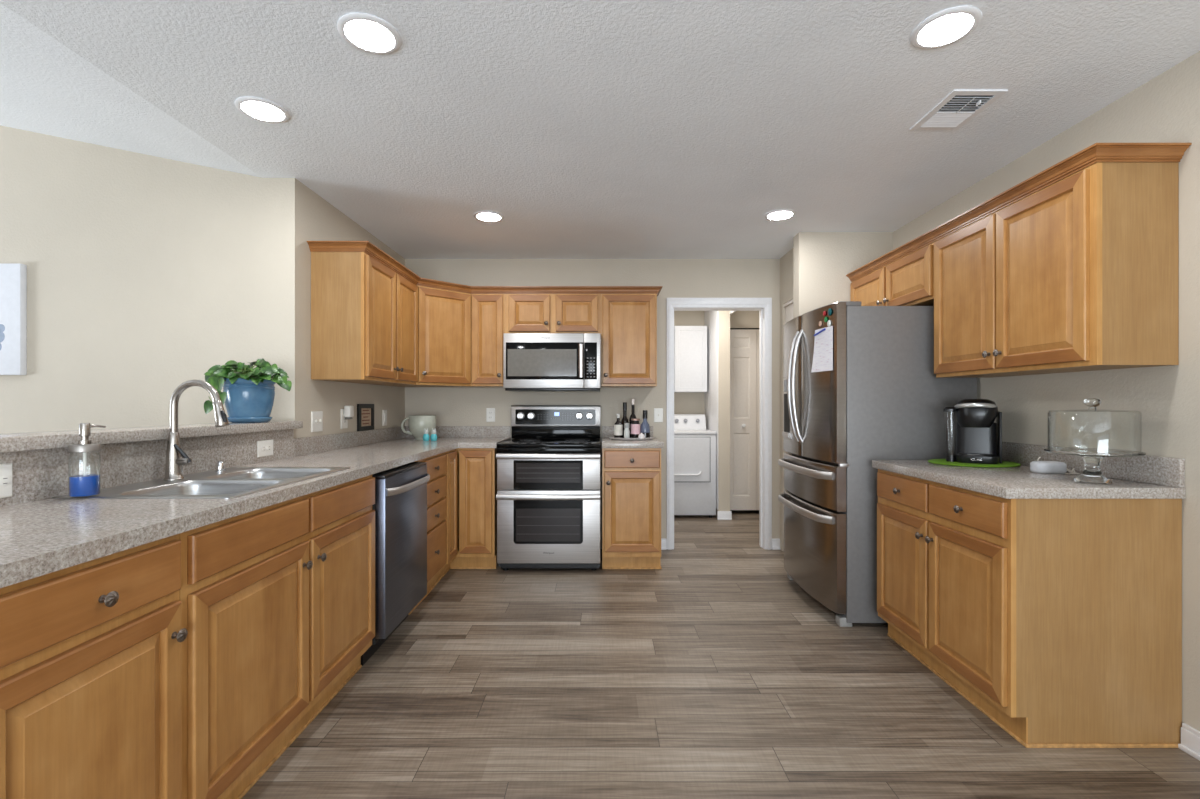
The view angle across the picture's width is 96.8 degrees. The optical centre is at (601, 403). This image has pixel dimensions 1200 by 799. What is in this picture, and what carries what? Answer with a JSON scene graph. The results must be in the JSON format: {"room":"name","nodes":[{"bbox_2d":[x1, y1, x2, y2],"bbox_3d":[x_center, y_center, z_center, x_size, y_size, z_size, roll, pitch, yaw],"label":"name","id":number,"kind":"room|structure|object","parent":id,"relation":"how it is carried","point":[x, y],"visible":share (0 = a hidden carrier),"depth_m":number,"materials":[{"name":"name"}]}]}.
{"room":"kitchen","nodes":[
{"label":"kitchen","id":0,"kind":"room"},
{"bbox_2d":[0,125,273,433],"bbox_3d":[-4.485,-0.630,2.932,5.430,3.700,0.113,0,0,0],"label":"wall","id":1,"kind":"structure","parent":0,"point":[147,274],"depth_m":2.88,"materials":[{"name":"beige paint"}]},
{"bbox_2d":[0,263,26,374],"bbox_3d":[-3.460,-0.453,2.857,0.720,0.595,0.035,0,0,0],"label":"canvas","id":2,"kind":"object","parent":1,"relation":"attached to","point":[13,276],"visible":1,"depth_m":2.84,"materials":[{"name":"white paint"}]},
{"bbox_2d":[274,178,404,437],"bbox_3d":[-1.714,0.000,3.679,0.113,2.440,1.608,0,0,0],"label":"wall","id":3,"kind":"structure","parent":0,"point":[301,215],"depth_m":2.97,"materials":[{"name":"beige paint"}]},
{"bbox_2d":[0,426,509,506],"bbox_3d":[-1.213,0.205,2.666,0.886,0.150,3.632,0,0,0],"label":"backsplash","id":4,"kind":"structure","parent":3,"relation":"attached to","point":[41,474],"depth_m":1.96,"materials":[{"name":"stone"}]},
{"bbox_2d":[311,411,322,431],"bbox_3d":[-1.648,0.102,3.095,0.018,0.118,0.118,0,0,0],"label":"light switch","id":5,"kind":"object","parent":3,"relation":"attached to","point":[316,416],"visible":1,"depth_m":3.08,"materials":[{"name":"white plastic"}]},
{"bbox_2d":[341,409,347,428],"bbox_3d":[-1.652,0.095,3.420,0.009,0.125,0.085,0,0,0],"label":"wall outlet","id":6,"kind":"object","parent":3,"relation":"attached to","point":[344,422],"visible":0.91,"depth_m":3.40,"materials":[{"name":"white plastic"}]},
{"bbox_2d":[344,406,353,418],"bbox_3d":[-1.627,0.054,3.430,0.040,0.089,0.060,0,0,0],"label":"plug adapter","id":7,"kind":"object","parent":6,"relation":"attached to","point":[348,410],"visible":1,"depth_m":3.40,"materials":[{"name":"white plastic"}]},
{"bbox_2d":[311,252,417,384],"bbox_3d":[-1.480,-0.502,3.454,0.350,0.725,0.848,0,0,0],"label":"upper cabinet","id":8,"kind":"object","parent":3,"relation":"attached to","point":[364,313],"visible":1,"depth_m":3.03,"materials":[{"name":"brown wood"}]},
{"bbox_2d":[307,241,662,295],"bbox_3d":[-0.696,-0.890,3.896,2.597,0.050,0.854,0,0,-33],"label":"crown molding","id":9,"kind":"structure","parent":8,"relation":"attached to","point":[367,247],"depth_m":4.10,"materials":[{"name":"brown wood"}]},
{"bbox_2d":[357,404,373,430],"bbox_3d":[-1.647,0.092,3.720,0.014,0.185,0.240,0,0,0],"label":"framed sign","id":10,"kind":"object","parent":3,"relation":"attached to","point":[365,412],"visible":1,"depth_m":3.71,"materials":[{"name":"black wood"}]},
{"bbox_2d":[361,408,370,425],"bbox_3d":[-1.651,0.092,3.720,0.005,0.125,0.170,0,0,0],"label":"print","id":11,"kind":"object","parent":10,"relation":"attached to","point":[365,412],"depth_m":3.72,"materials":[{"name":"beige paper"}]},
{"bbox_2d":[382,410,386,425],"bbox_3d":[-1.652,0.105,4.060,0.009,0.120,0.075,0,0,0],"label":"light switch","id":12,"kind":"object","parent":3,"relation":"attached to","point":[384,412],"visible":1,"depth_m":4.04,"materials":[{"name":"white plastic"}]},
{"bbox_2d":[405,259,779,548],"bbox_3d":[0.311,0.000,4.548,4.177,2.440,0.130,0,0,0],"label":"wall","id":13,"kind":"structure","parent":0,"point":[679,278],"depth_m":4.48,"materials":[{"name":"beige paint"}]},
{"bbox_2d":[383,285,472,386],"bbox_3d":[-1.341,-0.502,4.176,0.629,0.725,0.610,0,0,0],"label":"upper cabinet","id":14,"kind":"object","parent":13,"relation":"attached to","point":[444,316],"visible":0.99,"depth_m":4.02,"materials":[{"name":"brown wood"}]},
{"bbox_2d":[471,294,504,386],"bbox_3d":[-0.895,-0.502,4.309,0.268,0.725,0.345,0,0,0],"label":"upper cabinet","id":15,"kind":"object","parent":13,"relation":"attached to","point":[487,310],"visible":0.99,"depth_m":4.17,"materials":[{"name":"brown wood"}]},
{"bbox_2d":[486,408,494,421],"bbox_3d":[-0.936,0.092,4.478,0.072,0.116,0.009,0,0,0],"label":"wall outlet","id":16,"kind":"object","parent":13,"relation":"attached to","point":[490,412],"visible":1,"depth_m":4.48,"materials":[{"name":"white plastic"}]},
{"bbox_2d":[505,294,600,333],"bbox_3d":[-0.383,-0.705,4.309,0.754,0.320,0.345,0,0,0],"label":"upper cabinet","id":17,"kind":"object","parent":13,"relation":"attached to","point":[524,313],"visible":0.99,"depth_m":4.17,"materials":[{"name":"brown wood"}]},
{"bbox_2d":[503,333,600,391],"bbox_3d":[-0.384,-0.323,4.261,0.746,0.439,0.439,0,0,0],"label":"microwave","id":18,"kind":"object","parent":17,"relation":"attached to","point":[532,362],"visible":1,"depth_m":4.08,"materials":[{"name":"silver metal"}]},
{"bbox_2d":[602,426,652,436],"bbox_3d":[0.215,0.233,4.473,0.430,0.095,0.018,0,0,0],"label":"backsplash","id":19,"kind":"structure","parent":13,"relation":"attached to","point":[607,431],"depth_m":4.46,"materials":[{"name":"stone"}]},
{"bbox_2d":[601,294,656,386],"bbox_3d":[0.212,-0.502,4.309,0.435,0.725,0.345,0,0,0],"label":"upper cabinet","id":20,"kind":"object","parent":13,"relation":"attached to","point":[628,321],"visible":1,"depth_m":4.17,"materials":[{"name":"brown wood"}]},
{"bbox_2d":[654,408,662,421],"bbox_3d":[0.475,0.095,4.474,0.076,0.118,0.018,0,0,0],"label":"light switch","id":21,"kind":"object","parent":13,"relation":"attached to","point":[658,412],"visible":1,"depth_m":4.48,"materials":[{"name":"white plastic"}]},
{"bbox_2d":[661,538,666,549],"bbox_3d":[0.493,1.175,4.470,0.096,0.090,0.026,0,0,0],"label":"baseboard","id":22,"kind":"structure","parent":13,"relation":"attached to","point":[663,540],"depth_m":4.47,"materials":[{"name":"white paint"}]},
{"bbox_2d":[666,298,771,549],"bbox_3d":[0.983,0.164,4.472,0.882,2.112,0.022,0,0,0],"label":"trim","id":23,"kind":"structure","parent":13,"relation":"attached to","point":[671,303],"depth_m":4.46,"materials":[{"name":"white paint"}]},
{"bbox_2d":[772,538,780,549],"bbox_3d":[1.460,1.175,4.470,0.070,0.090,0.026,0,0,0],"label":"baseboard","id":24,"kind":"structure","parent":13,"relation":"attached to","point":[775,541],"depth_m":4.47,"materials":[{"name":"white paint"}]},
{"bbox_2d":[0,0,1199,258],"bbox_3d":[-2.400,-1.807,1.600,9.600,1.174,10.000,0,0,0],"label":"ceiling","id":25,"kind":"structure","parent":0,"point":[596,129],"depth_m":2.16,"materials":[{"name":"paint"}]},
{"bbox_2d":[234,96,289,122],"bbox_3d":[-1.405,-1.215,2.210,0.196,0.009,0.196,0,0,0],"label":"recessed light","id":26,"kind":"object","parent":25,"relation":"in","point":[261,109],"visible":1,"depth_m":2.19,"materials":[{"name":"white plastic"}]},
{"bbox_2d":[241,101,283,120],"bbox_3d":[-1.405,-1.212,2.210,0.152,0.001,0.152,0,0,0],"label":"diffuser","id":27,"kind":"object","parent":26,"relation":"attached to","point":[259,110],"depth_m":2.20,"materials":[{"name":"white plastic"}]},
{"bbox_2d":[337,13,401,54],"bbox_3d":[-0.765,-1.215,1.758,0.196,0.009,0.196,0,0,0],"label":"recessed light","id":28,"kind":"object","parent":25,"relation":"in","point":[356,29],"visible":1,"depth_m":1.74,"materials":[{"name":"white paint"}]},
{"bbox_2d":[345,20,394,51],"bbox_3d":[-0.765,-1.212,1.758,0.152,0.001,0.152,0,0,0],"label":"diffuser","id":29,"kind":"object","parent":28,"relation":"attached to","point":[357,32],"depth_m":1.75,"materials":[{"name":"white plastic"}]},
{"bbox_2d":[473,211,503,221],"bbox_3d":[-0.735,-1.215,3.460,0.196,0.009,0.196,0,0,0],"label":"recessed light","id":30,"kind":"object","parent":25,"relation":"in","point":[488,216],"visible":1,"depth_m":3.44,"materials":[{"name":"white plastic"}]},
{"bbox_2d":[477,213,500,220],"bbox_3d":[-0.735,-1.212,3.460,0.152,0.001,0.152,0,0,0],"label":"diffuser","id":31,"kind":"object","parent":30,"relation":"attached to","point":[480,216],"depth_m":3.45,"materials":[{"name":"white plastic"}]},
{"bbox_2d":[764,209,795,219],"bbox_3d":[1.146,-1.215,3.430,0.196,0.009,0.196,0,0,0],"label":"recessed light","id":32,"kind":"object","parent":25,"relation":"in","point":[780,214],"visible":1,"depth_m":3.41,"materials":[{"name":"white plastic"}]},
{"bbox_2d":[768,211,792,219],"bbox_3d":[1.146,-1.212,3.430,0.152,0.001,0.152,0,0,0],"label":"diffuser","id":33,"kind":"object","parent":32,"relation":"attached to","point":[772,215],"depth_m":3.43,"materials":[{"name":"white plastic"}]},
{"bbox_2d":[910,6,981,48],"bbox_3d":[1.113,-1.215,1.730,0.196,0.009,0.196,0,0,0],"label":"recessed light","id":34,"kind":"object","parent":25,"relation":"in","point":[958,22],"visible":1,"depth_m":1.72,"materials":[{"name":"white plastic"}]},
{"bbox_2d":[918,13,972,45],"bbox_3d":[1.113,-1.212,1.730,0.152,0.001,0.152,0,0,0],"label":"diffuser","id":35,"kind":"object","parent":34,"relation":"attached to","point":[931,32],"depth_m":1.72,"materials":[{"name":"white plastic"}]},
{"bbox_2d":[910,90,1007,129],"bbox_3d":[1.470,-1.207,2.215,0.210,0.026,0.294,0,0,0],"label":"ceiling vent","id":36,"kind":"object","parent":25,"relation":"in","point":[958,107],"visible":1,"depth_m":2.19,"materials":[{"name":"white metal"}]},
{"bbox_2d":[674,311,703,413],"bbox_3d":[1.300,0.000,6.430,2.200,2.440,0.100,0,0,0],"label":"wall","id":37,"kind":"structure","parent":0,"point":[684,403],"depth_m":6.38,"materials":[{"name":"beige paint"}]},
{"bbox_2d":[674,326,706,392],"bbox_3d":[0.827,-0.516,6.230,0.753,0.758,0.296,0,0,0],"label":"laundry cabinet","id":38,"kind":"object","parent":37,"relation":"attached to","point":[690,342],"visible":0.53,"depth_m":6.09,"materials":[{"name":"white wood"}]},
{"bbox_2d":[242,510,1199,798],"bbox_3d":[-2.300,1.260,1.600,9.800,0.080,10.000,0,0,0],"label":"floor","id":39,"kind":"structure","parent":0,"point":[710,673],"depth_m":2.10,"materials":[{"name":"brown wood"}]},
{"bbox_2d":[0,533,187,798],"bbox_3d":[-1.334,0.770,1.108,0.632,0.900,0.472,0,0,0],"label":"base cabinet","id":40,"kind":"object","parent":39,"relation":"on","point":[90,651],"visible":1,"depth_m":1.10,"materials":[{"name":"brown wood"}]},
{"bbox_2d":[180,475,374,798],"bbox_3d":[-1.334,0.770,1.909,0.632,0.900,1.125,0,0,0],"label":"base cabinet","id":41,"kind":"object","parent":39,"relation":"on","point":[277,600],"visible":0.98,"depth_m":1.68,"materials":[{"name":"brown wood"}]},
{"bbox_2d":[0,426,510,587],"bbox_3d":[-1.210,0.225,2.666,0.891,0.189,3.632,0,0,0],"label":"countertop","id":42,"kind":"structure","parent":41,"relation":"on","point":[40,534],"depth_m":1.61,"materials":[{"name":"stone"}]},
{"bbox_2d":[0,463,11,497],"bbox_3d":[-1.633,0.210,1.435,0.009,0.092,0.085,0,0,0],"label":"wall outlet","id":43,"kind":"object","parent":42,"relation":"attached to","point":[5,469],"visible":1,"depth_m":1.46,"materials":[{"name":"white plastic"}]},
{"bbox_2d":[0,476,11,485],"bbox_3d":[-1.631,0.210,1.455,0.003,0.028,0.033,0,0,0],"label":"socket","id":44,"kind":"object","parent":43,"relation":"attached to","point":[4,480],"depth_m":1.46,"materials":[{"name":"white plastic"}]},
{"bbox_2d":[163,380,228,479],"bbox_3d":[-1.473,0.093,1.942,0.239,0.364,0.065,0,0,0],"label":"faucet","id":45,"kind":"object","parent":42,"relation":"on","point":[176,458],"visible":1,"depth_m":1.93,"materials":[{"name":"silver metal"}]},
{"bbox_2d":[52,460,349,498],"bbox_3d":[-1.361,0.347,1.950,0.533,0.235,0.760,0,0,0],"label":"sink","id":46,"kind":"object","parent":42,"relation":"in","point":[235,482],"depth_m":1.92,"materials":[{"name":"silver metal"}]},
{"bbox_2d":[68,423,105,497],"bbox_3d":[-1.544,0.166,1.592,0.074,0.218,0.072,0,0,-23],"label":"soap dispenser","id":47,"kind":"object","parent":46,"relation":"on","point":[84,485],"visible":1,"depth_m":1.58,"materials":[{"name":"clear glass"}]},
{"bbox_2d":[68,454,100,497],"bbox_3d":[-1.545,0.208,1.592,0.070,0.134,0.070,0,0,0],"label":"jar","id":48,"kind":"object","parent":47,"relation":"on","point":[84,485],"depth_m":1.57,"materials":[{"name":"clear glass"}]},
{"bbox_2d":[257,439,272,456],"bbox_3d":[-1.633,0.215,2.590,0.009,0.078,0.118,0,0,0],"label":"wall outlet","id":49,"kind":"object","parent":42,"relation":"attached to","point":[264,447],"visible":1,"depth_m":2.58,"materials":[{"name":"white plastic"}]},
{"bbox_2d":[401,415,435,439],"bbox_3d":[-1.422,0.185,4.170,0.243,0.190,0.208,0,0,0],"label":"mug","id":50,"kind":"object","parent":42,"relation":"on","point":[417,423],"visible":0.88,"depth_m":4.09,"materials":[{"name":"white ceramic"}]},
{"bbox_2d":[423,428,429,440],"bbox_3d":[-1.335,0.231,4.045,0.050,0.098,0.050,0,0,0],"label":"shaker","id":51,"kind":"object","parent":42,"relation":"on","point":[426,437],"visible":1,"depth_m":4.03,"materials":[{"name":"teal ceramic"}]},
{"bbox_2d":[430,428,436,440],"bbox_3d":[-1.278,0.231,4.050,0.050,0.098,0.050,0,0,0],"label":"shaker","id":52,"kind":"object","parent":42,"relation":"on","point":[433,437],"visible":1,"depth_m":4.03,"materials":[{"name":"teal ceramic"}]},
{"bbox_2d":[361,462,429,665],"bbox_3d":[-1.298,0.777,2.777,0.684,0.886,0.596,0,0,0],"label":"dishwasher","id":53,"kind":"object","parent":39,"relation":"on","point":[400,506],"visible":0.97,"depth_m":2.65,"materials":[{"name":"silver metal"}]},
{"bbox_2d":[408,453,445,614],"bbox_3d":[-1.334,0.770,3.342,0.632,0.900,0.520,0,0,0],"label":"base cabinet","id":54,"kind":"object","parent":39,"relation":"on","point":[436,464],"visible":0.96,"depth_m":3.37,"materials":[{"name":"brown wood"}]},
{"bbox_2d":[436,448,497,582],"bbox_3d":[-1.216,0.770,4.042,0.867,0.900,0.876,0,0,0],"label":"base cabinet","id":55,"kind":"object","parent":39,"relation":"on","point":[471,473],"visible":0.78,"depth_m":3.87,"materials":[{"name":"brown wood"}]},
{"bbox_2d":[496,405,600,570],"bbox_3d":[-0.384,0.616,4.113,0.748,1.208,0.680,0,0,0],"label":"range","id":56,"kind":"object","parent":39,"relation":"on","point":[548,494],"visible":1,"depth_m":3.83,"materials":[{"name":"silver metal"}]},
{"bbox_2d":[497,439,600,447],"bbox_3d":[-0.384,0.301,4.115,0.748,0.029,0.556,0,0,0],"label":"cooktop","id":57,"kind":"object","parent":56,"relation":"in","point":[511,443],"depth_m":3.87,"materials":[{"name":"black glass"}]},
{"bbox_2d":[602,448,661,568],"bbox_3d":[0.221,0.770,4.158,0.438,0.900,0.644,0,0,0],"label":"base cabinet","id":58,"kind":"object","parent":39,"relation":"on","point":[631,477],"visible":0.99,"depth_m":3.87,"materials":[{"name":"brown wood"}]},
{"bbox_2d":[602,426,663,447],"bbox_3d":[0.224,0.252,4.171,0.448,0.134,0.622,0,0,0],"label":"countertop","id":59,"kind":"structure","parent":58,"relation":"on","point":[607,431],"depth_m":3.88,"materials":[{"name":"stone"}]},
{"bbox_2d":[609,437,653,439],"bbox_3d":[0.232,0.270,4.190,0.360,0.019,0.223,0,0,0],"label":"serving tray","id":60,"kind":"object","parent":59,"relation":"on","point":[613,438],"visible":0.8,"depth_m":4.10,"materials":[{"name":"silver metal"}]},
{"bbox_2d":[614,414,622,437],"bbox_3d":[0.128,0.176,4.185,0.069,0.197,0.069,0,0,0],"label":"bottle","id":61,"kind":"object","parent":60,"relation":"on","point":[618,427],"visible":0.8,"depth_m":4.16,"materials":[{"name":"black glass"}]},
{"bbox_2d":[621,402,628,437],"bbox_3d":[0.183,0.131,4.262,0.068,0.287,0.068,0,0,0],"label":"bottle","id":62,"kind":"object","parent":60,"relation":"on","point":[624,419],"visible":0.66,"depth_m":4.25,"materials":[{"name":"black glass"}]},
{"bbox_2d":[624,423,629,437],"bbox_3d":[0.192,0.210,4.125,0.044,0.128,0.044,0,0,0],"label":"bottle","id":63,"kind":"object","parent":60,"relation":"on","point":[626,425],"visible":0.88,"depth_m":4.11,"materials":[{"name":"clear glass"}]},
{"bbox_2d":[629,399,635,437],"bbox_3d":[0.248,0.117,4.262,0.060,0.314,0.060,0,0,0],"label":"bottle","id":64,"kind":"object","parent":60,"relation":"on","point":[632,416],"visible":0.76,"depth_m":4.25,"materials":[{"name":"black glass"}]},
{"bbox_2d":[631,418,639,437],"bbox_3d":[0.262,0.194,4.165,0.075,0.160,0.075,0,0,0],"label":"bottle","id":65,"kind":"object","parent":60,"relation":"on","point":[635,425],"visible":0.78,"depth_m":4.13,"materials":[{"name":"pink glass"}]},
{"bbox_2d":[638,433,644,439],"bbox_3d":[0.305,0.248,4.112,0.052,0.052,0.052,0,0,0],"label":"jar","id":66,"kind":"object","parent":60,"relation":"on","point":[641,435],"visible":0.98,"depth_m":4.09,"materials":[{"name":"white ceramic"}]},
{"bbox_2d":[640,410,649,437],"bbox_3d":[0.338,0.162,4.180,0.079,0.225,0.079,0,0,0],"label":"bottle","id":67,"kind":"object","parent":60,"relation":"on","point":[645,427],"visible":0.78,"depth_m":4.16,"materials":[{"name":"blue glass"}]},
{"bbox_2d":[674,414,715,517],"bbox_3d":[0.884,0.670,5.978,0.674,1.100,0.664,0,0,0],"label":"dryer","id":68,"kind":"object","parent":39,"relation":"on","point":[694,445],"visible":0.63,"depth_m":5.69,"materials":[{"name":"white metal"}]},
{"bbox_2d":[778,301,976,626],"bbox_3d":[1.607,0.329,3.326,0.875,1.782,0.857,0,0,0],"label":"refrigerator","id":69,"kind":"object","parent":39,"relation":"on","point":[882,397],"visible":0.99,"depth_m":2.90,"materials":[{"name":"grey metal"}]},
{"bbox_2d":[811,326,832,372],"bbox_3d":[1.250,-0.307,3.029,0.012,0.245,0.210,0,0,-8],"label":"pad","id":70,"kind":"object","parent":69,"relation":"attached to","point":[823,343],"visible":1,"depth_m":3.01,"materials":[{"name":"paper"}]},
{"bbox_2d":[877,469,1181,747],"bbox_3d":[1.736,0.778,2.350,0.655,0.884,0.924,0,0,0],"label":"base cabinet","id":71,"kind":"object","parent":39,"relation":"on","point":[1059,621],"visible":1,"depth_m":1.90,"materials":[{"name":"brown wood"}]},
{"bbox_2d":[872,442,1185,498],"bbox_3d":[1.748,0.265,2.355,0.635,0.142,0.940,0,0,0],"label":"countertop","id":72,"kind":"structure","parent":71,"relation":"on","point":[1147,476],"depth_m":2.06,"materials":[{"name":"stone"}]},
{"bbox_2d":[928,459,1020,467],"bbox_3d":[1.840,0.292,2.645,0.400,0.010,0.336,0,0,0],"label":"mat","id":73,"kind":"object","parent":72,"relation":"on","point":[1004,464],"visible":0.73,"depth_m":2.53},
{"bbox_2d":[943,399,1001,463],"bbox_3d":[1.842,0.131,2.658,0.238,0.312,0.233,0,0,32],"label":"coffee maker","id":74,"kind":"object","parent":73,"relation":"on","point":[978,437],"visible":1,"depth_m":2.59,"materials":[{"name":"black plastic"}]},
{"bbox_2d":[958,453,992,455],"bbox_3d":[1.834,0.245,2.618,0.139,0.005,0.100,0,0,32],"label":"drip tray","id":75,"kind":"object","parent":74,"relation":"on","point":[959,454],"depth_m":2.59,"materials":[{"name":"black plastic"}]},
{"bbox_2d":[1030,457,1079,474],"bbox_3d":[1.942,0.265,2.295,0.158,0.064,0.134,0,0,0],"label":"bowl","id":76,"kind":"object","parent":72,"relation":"on","point":[1044,467],"visible":1,"depth_m":2.26,"materials":[{"name":"white ceramic"}]},
{"bbox_2d":[1044,398,1145,483],"bbox_3d":[1.868,0.137,2.030,0.286,0.318,0.286,0,0,0],"label":"cake stand","id":77,"kind":"object","parent":72,"relation":"on","point":[1092,457],"visible":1,"depth_m":2.01,"materials":[{"name":"clear glass"}]},
{"bbox_2d":[715,311,729,516],"bbox_3d":[1.292,0.000,6.005,0.121,2.440,0.750,0,0,0],"label":"wall","id":78,"kind":"structure","parent":0,"point":[723,316],"depth_m":5.63,"materials":[{"name":"beige paint"}]},
{"bbox_2d":[704,311,717,509],"bbox_3d":[1.228,-0.050,6.010,0.007,2.340,0.740,0,0,0],"label":"trim","id":79,"kind":"structure","parent":78,"relation":"attached to","point":[710,317],"depth_m":5.91,"materials":[{"name":"white paint"}]},
{"bbox_2d":[717,511,731,519],"bbox_3d":[1.292,1.175,5.617,0.149,0.090,0.026,0,0,0],"label":"baseboard","id":80,"kind":"structure","parent":78,"relation":"attached to","point":[721,515],"depth_m":5.62,"materials":[{"name":"white paint"}]},
{"bbox_2d":[730,311,758,327],"bbox_3d":[1.802,0.000,5.925,0.897,2.440,0.090,0,0,0],"label":"wall","id":81,"kind":"structure","parent":0,"point":[738,319],"depth_m":5.88,"materials":[{"name":"beige paint"}]},
{"bbox_2d":[730,329,756,509],"bbox_3d":[1.543,0.175,5.897,0.338,2.000,0.066,0,0,0],"label":"door","id":82,"kind":"structure","parent":81,"relation":"in","point":[743,342],"depth_m":5.90,"materials":[{"name":"white paint"}]},
{"bbox_2d":[757,329,758,509],"bbox_3d":[1.886,0.175,5.915,0.340,2.000,0.030,0,0,0],"label":"door","id":83,"kind":"structure","parent":81,"relation":"in","point":[757,329],"depth_m":5.90,"materials":[{"name":"white paint"}]},
{"bbox_2d":[780,249,792,550],"bbox_3d":[1.548,0.000,4.191,0.105,2.440,0.583,0,0,0],"label":"wall","id":84,"kind":"structure","parent":0,"point":[786,262],"depth_m":4.41,"materials":[{"name":"beige paint"}]},
{"bbox_2d":[783,299,792,306],"bbox_3d":[1.530,-0.813,4.170,0.060,0.022,0.476,0,0,0],"label":"trim","id":85,"kind":"structure","parent":84,"relation":"attached to","point":[790,302],"depth_m":4.30,"materials":[{"name":"white paint"}]},
{"bbox_2d":[785,304,792,451],"bbox_3d":[1.530,0.200,4.170,0.030,2.000,0.476,0,0,0],"label":"door","id":86,"kind":"structure","parent":84,"relation":"in","point":[789,309],"depth_m":4.33,"materials":[{"name":"white paint"}]},
{"bbox_2d":[793,232,892,318],"bbox_3d":[1.733,0.000,3.842,0.666,2.440,0.115,0,0,0],"label":"wall","id":87,"kind":"structure","parent":0,"point":[822,261],"depth_m":3.79,"materials":[{"name":"beige paint"}]},
{"bbox_2d":[893,51,1199,730],"bbox_3d":[2.126,0.000,0.250,0.120,2.440,7.300,0,0,0],"label":"wall","id":88,"kind":"structure","parent":0,"point":[1166,108],"depth_m":2.03,"materials":[{"name":"beige paint"}]},
{"bbox_2d":[850,241,935,305],"bbox_3d":[1.895,-0.715,3.305,0.339,0.300,0.956,0,0,0],"label":"upper cabinet","id":89,"kind":"object","parent":88,"relation":"attached to","point":[908,280],"visible":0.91,"depth_m":3.12,"materials":[{"name":"brown wood"}]},
{"bbox_2d":[934,162,1178,377],"bbox_3d":[1.895,-0.502,2.367,0.339,0.725,0.918,0,0,0],"label":"upper cabinet","id":90,"kind":"object","parent":88,"relation":"attached to","point":[1079,273],"visible":1,"depth_m":2.00,"materials":[{"name":"brown wood"}]},
{"bbox_2d":[846,143,1191,281],"bbox_3d":[1.898,-0.890,2.825,0.334,0.050,1.916,0,0,0],"label":"crown molding","id":91,"kind":"structure","parent":90,"relation":"attached to","point":[1097,152],"depth_m":2.11,"materials":[{"name":"brown wood"}]},
{"bbox_2d":[1002,442,1184,487],"bbox_3d":[2.055,0.245,2.356,0.019,0.103,0.938,0,0,0],"label":"backsplash","id":92,"kind":"structure","parent":88,"relation":"attached to","point":[1166,471],"depth_m":2.10,"materials":[{"name":"stone"}]},
{"bbox_2d":[1178,723,1199,760],"bbox_3d":[2.053,1.175,-0.655,0.026,0.090,5.090,0,0,0],"label":"baseboard","id":93,"kind":"structure","parent":88,"relation":"attached to","point":[1190,737],"depth_m":1.86,"materials":[{"name":"white paint"}]},
{"bbox_3d":[-1.714,0.675,1.788,0.113,1.090,2.175,0,0,0],"label":"wall","id":94,"kind":"structure","parent":0,"visible":0},
{"bbox_2d":[0,421,302,452],"bbox_3d":[-1.715,0.110,1.778,0.230,0.040,2.155,0,0,0],"label":"bar ledge","id":95,"kind":"object","parent":94,"relation":"on","point":[9,442],"visible":0.8,"depth_m":1.81,"materials":[{"name":"stone"}]},
{"bbox_2d":[203,358,291,422],"bbox_3d":[-1.712,-0.068,2.583,0.425,0.314,0.271,0,0,0],"label":"potted plant","id":96,"kind":"object","parent":95,"relation":"on","point":[248,394],"visible":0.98,"depth_m":2.52,"materials":[{"name":"green plant"}]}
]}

